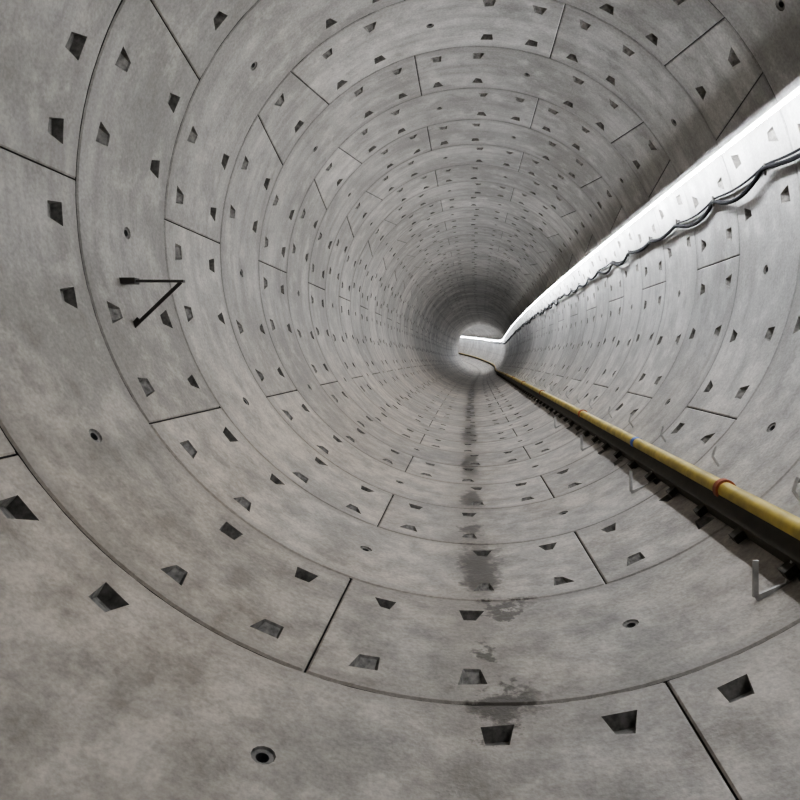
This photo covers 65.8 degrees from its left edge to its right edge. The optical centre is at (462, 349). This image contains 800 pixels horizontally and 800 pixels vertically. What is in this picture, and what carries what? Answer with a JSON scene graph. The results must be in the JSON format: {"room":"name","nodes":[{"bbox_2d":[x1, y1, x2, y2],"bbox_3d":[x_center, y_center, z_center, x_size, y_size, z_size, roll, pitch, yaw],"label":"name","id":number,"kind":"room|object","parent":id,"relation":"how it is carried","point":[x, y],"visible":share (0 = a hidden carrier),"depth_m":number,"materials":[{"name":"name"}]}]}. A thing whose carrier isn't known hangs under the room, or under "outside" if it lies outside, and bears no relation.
{"room":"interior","nodes":[
{"label":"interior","id":0,"kind":"room"},
{"bbox_2d":[0,0,799,799],"bbox_3d":[-1.187,-0.986,58.160,12.406,7.257,124.944,1,0,0],"label":"lining","id":1,"kind":"object","parent":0,"point":[271,534],"visible":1,"depth_m":4.85,"materials":[{"name":"concrete"}]},
{"bbox_2d":[119,277,184,327],"bbox_3d":[-2.323,-0.333,4.546,0.510,0.392,0.070,1,0,0],"label":"wall bracket","id":2,"kind":"object","parent":1,"relation":"attached to","point":[123,280],"visible":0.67,"depth_m":4.54,"materials":[{"name":"metal"}]},
{"bbox_2d":[459,353,799,600],"bbox_3d":[0.836,1.196,56.494,6.081,1.666,120.989,1,0,0],"label":"pipe","id":3,"kind":"object","parent":1,"relation":"on","point":[772,528],"visible":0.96,"depth_m":4.41,"materials":[{"name":"metal"}]},
{"bbox_2d":[461,147,799,344],"bbox_3d":[1.854,-1.429,56.567,5.962,1.624,121.136,1,0,0],"label":"power cable","id":4,"kind":"object","parent":1,"relation":"attached to","point":[773,163],"visible":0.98,"depth_m":7.24,"materials":[{"name":"rubber"}]},
{"bbox_2d":[467,86,799,340],"bbox_3d":[1.569,-1.790,56.520,5.931,1.452,121.039,1,0,0],"label":"strip light","id":5,"kind":"object","parent":1,"relation":"attached to","point":[796,91],"visible":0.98,"depth_m":6.49,"materials":[{"name":"white plastic"}]}
]}

